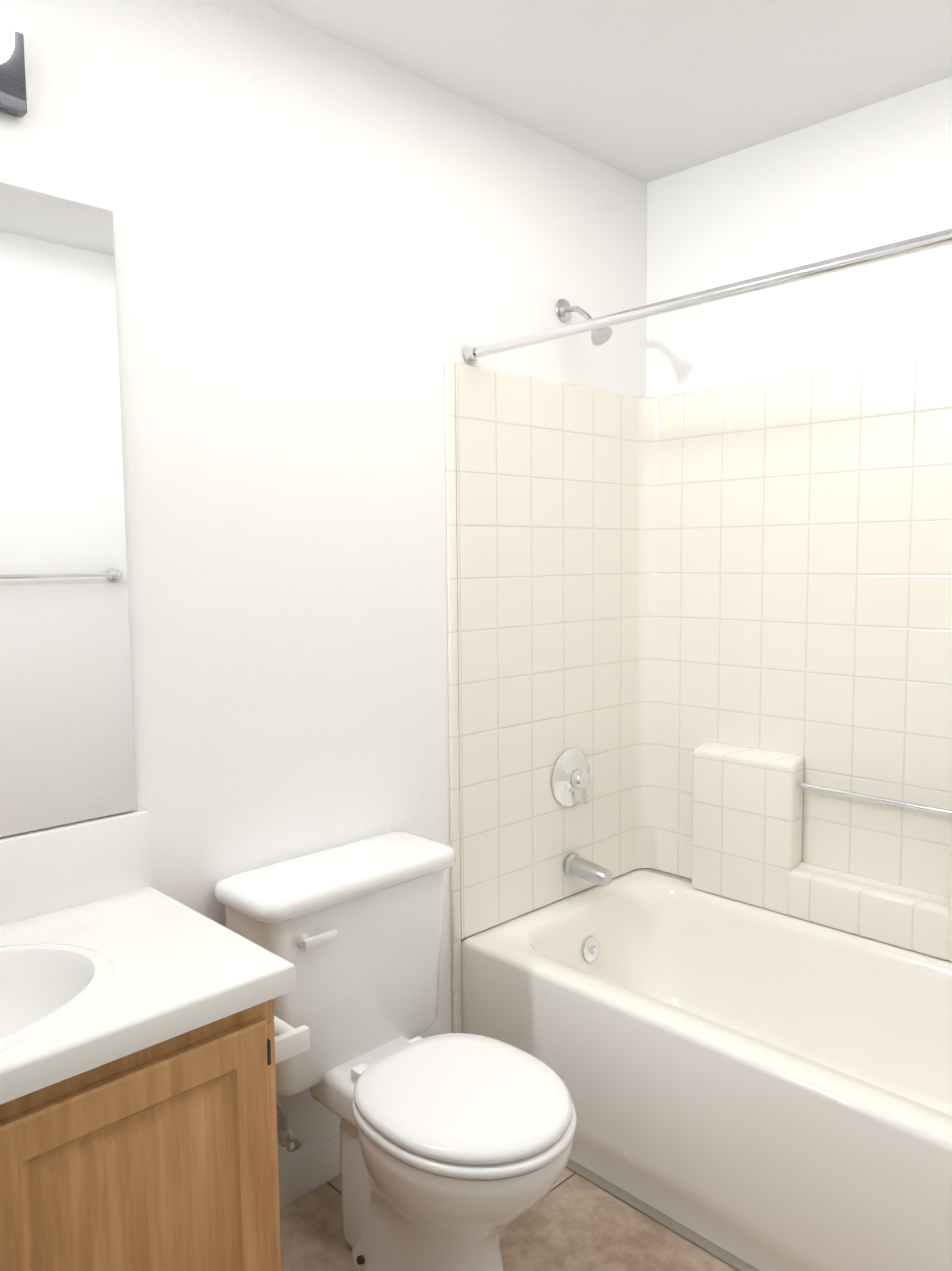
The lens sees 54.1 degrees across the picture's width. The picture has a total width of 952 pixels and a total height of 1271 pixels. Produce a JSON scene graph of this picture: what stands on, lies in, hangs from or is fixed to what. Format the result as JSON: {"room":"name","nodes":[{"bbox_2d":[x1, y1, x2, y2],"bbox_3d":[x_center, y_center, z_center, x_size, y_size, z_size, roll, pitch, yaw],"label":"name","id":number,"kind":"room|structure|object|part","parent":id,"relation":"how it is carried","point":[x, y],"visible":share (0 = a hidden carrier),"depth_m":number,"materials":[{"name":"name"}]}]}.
{"room":"bathroom","nodes":[
{"label":"bathroom","id":0,"kind":"room"},
{"bbox_2d":[0,0,646,1165],"bbox_3d":[-0.447,-0.010,2.084,2.870,2.606,0.107,-5,7,-44],"label":"wall","id":1,"kind":"structure","parent":0,"point":[332,254],"depth_m":1.96,"materials":[{"name":"white paint"}]},
{"bbox_2d":[0,9,26,117],"bbox_3d":[-0.978,-0.934,1.314,0.689,0.130,0.159,-5,7,-44],"label":"vanity light","id":2,"kind":"object","parent":1,"relation":"attached to","point":[13,100],"visible":1,"depth_m":1.57,"materials":[{"name":"grey metal"}]},
{"bbox_3d":[-0.996,-0.194,1.461,0.910,1.131,0.005,-5,7,-44],"label":"mirror","id":3,"kind":"part","parent":1,"relation":"part of","materials":[{"name":"white mirror"}]},
{"bbox_2d":[278,1133,340,1208],"bbox_3d":[-0.359,1.240,2.191,0.836,0.095,0.013,-5,7,-44],"label":"baseboard","id":4,"kind":"structure","parent":1,"relation":"attached to","point":[306,1172],"depth_m":2.16,"materials":[{"name":"white paint"}]},
{"bbox_2d":[444,361,461,1032],"bbox_3d":[-0.057,0.286,2.415,0.028,1.952,0.013,-5,7,-44],"label":"trim","id":5,"kind":"structure","parent":1,"relation":"attached to","point":[451,527],"depth_m":2.40,"materials":[{"name":"tile"}]},
{"bbox_2d":[556,299,611,345],"bbox_3d":[0.304,-0.871,2.575,0.064,0.148,0.163,-5,7,-44],"label":"shower","id":6,"kind":"object","parent":1,"relation":"attached to","point":[565,310],"visible":0.73,"depth_m":2.58,"materials":[{"name":"silver metal"}]},
{"bbox_2d":[464,228,951,362],"bbox_3d":[0.504,-0.680,1.836,0.064,0.046,1.517,-5,7,-44],"label":"shower rod","id":7,"kind":"object","parent":1,"relation":"attached to","point":[867,256],"visible":1,"depth_m":1.83,"materials":[{"name":"silver metal"}]},
{"bbox_2d":[280,1168,736,1270],"bbox_3d":[0.234,1.365,1.514,2.870,0.050,2.020,-5,7,-44],"label":"floor","id":8,"kind":"structure","parent":0,"point":[571,1221],"depth_m":2.01,"materials":[{"name":"beige tile"}]},
{"bbox_2d":[0,810,309,1270],"bbox_3d":[-0.778,0.871,1.393,0.992,0.974,0.521,-5,7,-44],"label":"bathroom vanity","id":9,"kind":"object","parent":8,"relation":"on","point":[149,1040],"visible":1,"depth_m":1.40,"materials":[{"name":"brown wood"}]},
{"bbox_3d":[-0.635,0.959,1.197,0.853,0.659,0.019,-5,7,-44],"label":"door","id":10,"kind":"part","parent":9,"relation":"part of","materials":[{"name":"brown wood"}]},
{"bbox_3d":[-0.648,0.982,1.213,0.901,0.779,0.019,-5,7,-44],"label":"frame","id":11,"kind":"part","parent":9,"relation":"part of","materials":[{"name":"brown wood"}]},
{"bbox_2d":[214,831,576,1270],"bbox_3d":[-0.118,0.908,1.897,0.524,0.803,0.732,-5,7,-44],"label":"toilet","id":12,"kind":"object","parent":8,"relation":"on","point":[455,1151],"visible":1,"depth_m":1.87,"materials":[{"name":"white ceramic"}]},
{"bbox_3d":[-0.319,0.611,1.879,0.084,0.028,0.026,-5,7,-44],"label":"handle","id":13,"kind":"part","parent":12,"relation":"part of","materials":[{"name":"white plastic"}]},
{"bbox_3d":[-0.298,0.731,2.064,0.486,0.380,0.200,-5,7,-44],"label":"tank","id":14,"kind":"part","parent":12,"relation":"part of","materials":[{"name":"white ceramic"}]},
{"bbox_3d":[-0.295,0.517,2.042,0.524,0.046,0.228,-5,7,-44],"label":"tank lid","id":15,"kind":"part","parent":12,"relation":"part of","materials":[{"name":"white ceramic"}]},
{"bbox_3d":[-0.019,0.879,1.792,0.376,0.026,0.428,-5,7,-44],"label":"lid","id":16,"kind":"part","parent":12,"relation":"part of","materials":[{"name":"white plastic"}]},
{"bbox_3d":[-0.015,0.904,1.790,0.388,0.018,0.435,-5,7,-44],"label":"seat","id":17,"kind":"part","parent":12,"relation":"part of","materials":[{"name":"white plastic"}]},
{"bbox_2d":[461,868,951,1270],"bbox_3d":[0.780,1.045,2.237,0.836,0.455,1.516,-5,7,-44],"label":"tub","id":18,"kind":"object","parent":8,"relation":"on","point":[752,1087],"visible":1,"depth_m":2.15,"materials":[{"name":"white ceramic"}]},
{"bbox_2d":[254,0,951,182],"bbox_3d":[0.209,-1.287,1.290,2.870,0.060,2.020,-5,7,-44],"label":"ceiling","id":19,"kind":"structure","parent":0,"point":[647,91],"depth_m":2.15,"materials":[{"name":"white paint"}]},
{"bbox_2d":[646,76,951,397],"bbox_3d":[1.246,-0.046,2.331,0.100,2.606,1.920,-5,7,-44],"label":"wall","id":20,"kind":"structure","parent":0,"point":[877,174],"depth_m":2.52,"materials":[{"name":"white paint"}]},
{"bbox_2d":[454,352,951,938],"bbox_3d":[0.774,0.071,2.157,0.830,1.496,1.518,-5,7,-44],"label":"wall panels","id":21,"kind":"object","parent":20,"relation":"attached to","point":[644,610],"visible":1,"depth_m":2.59,"materials":[{"name":"tile"}]},
{"bbox_2d":[551,748,590,806],"bbox_3d":[0.299,0.419,2.722,0.172,0.172,0.060,-5,7,-44],"label":"shower valve","id":22,"kind":"object","parent":21,"relation":"attached to","point":[570,780],"visible":1,"depth_m":2.71,"materials":[{"name":"silver metal"}]},
{"bbox_2d":[564,853,612,885],"bbox_3d":[0.330,0.682,2.715,0.068,0.071,0.140,-5,7,-44],"label":"tub spout","id":23,"kind":"object","parent":21,"relation":"attached to","point":[576,864],"visible":1,"depth_m":2.70,"materials":[{"name":"silver metal"}]},
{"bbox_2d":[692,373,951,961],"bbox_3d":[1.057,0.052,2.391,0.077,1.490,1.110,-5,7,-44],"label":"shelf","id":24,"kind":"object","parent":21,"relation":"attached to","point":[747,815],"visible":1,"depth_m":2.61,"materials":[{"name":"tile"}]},
{"bbox_2d":[797,782,951,815],"bbox_3d":[1.040,0.427,2.444,0.015,0.019,0.409,-5,7,-44],"label":"towel bar","id":25,"kind":"object","parent":21,"relation":"attached to","point":[932,809],"visible":1,"depth_m":2.43,"materials":[{"name":"silver metal"}]}
]}

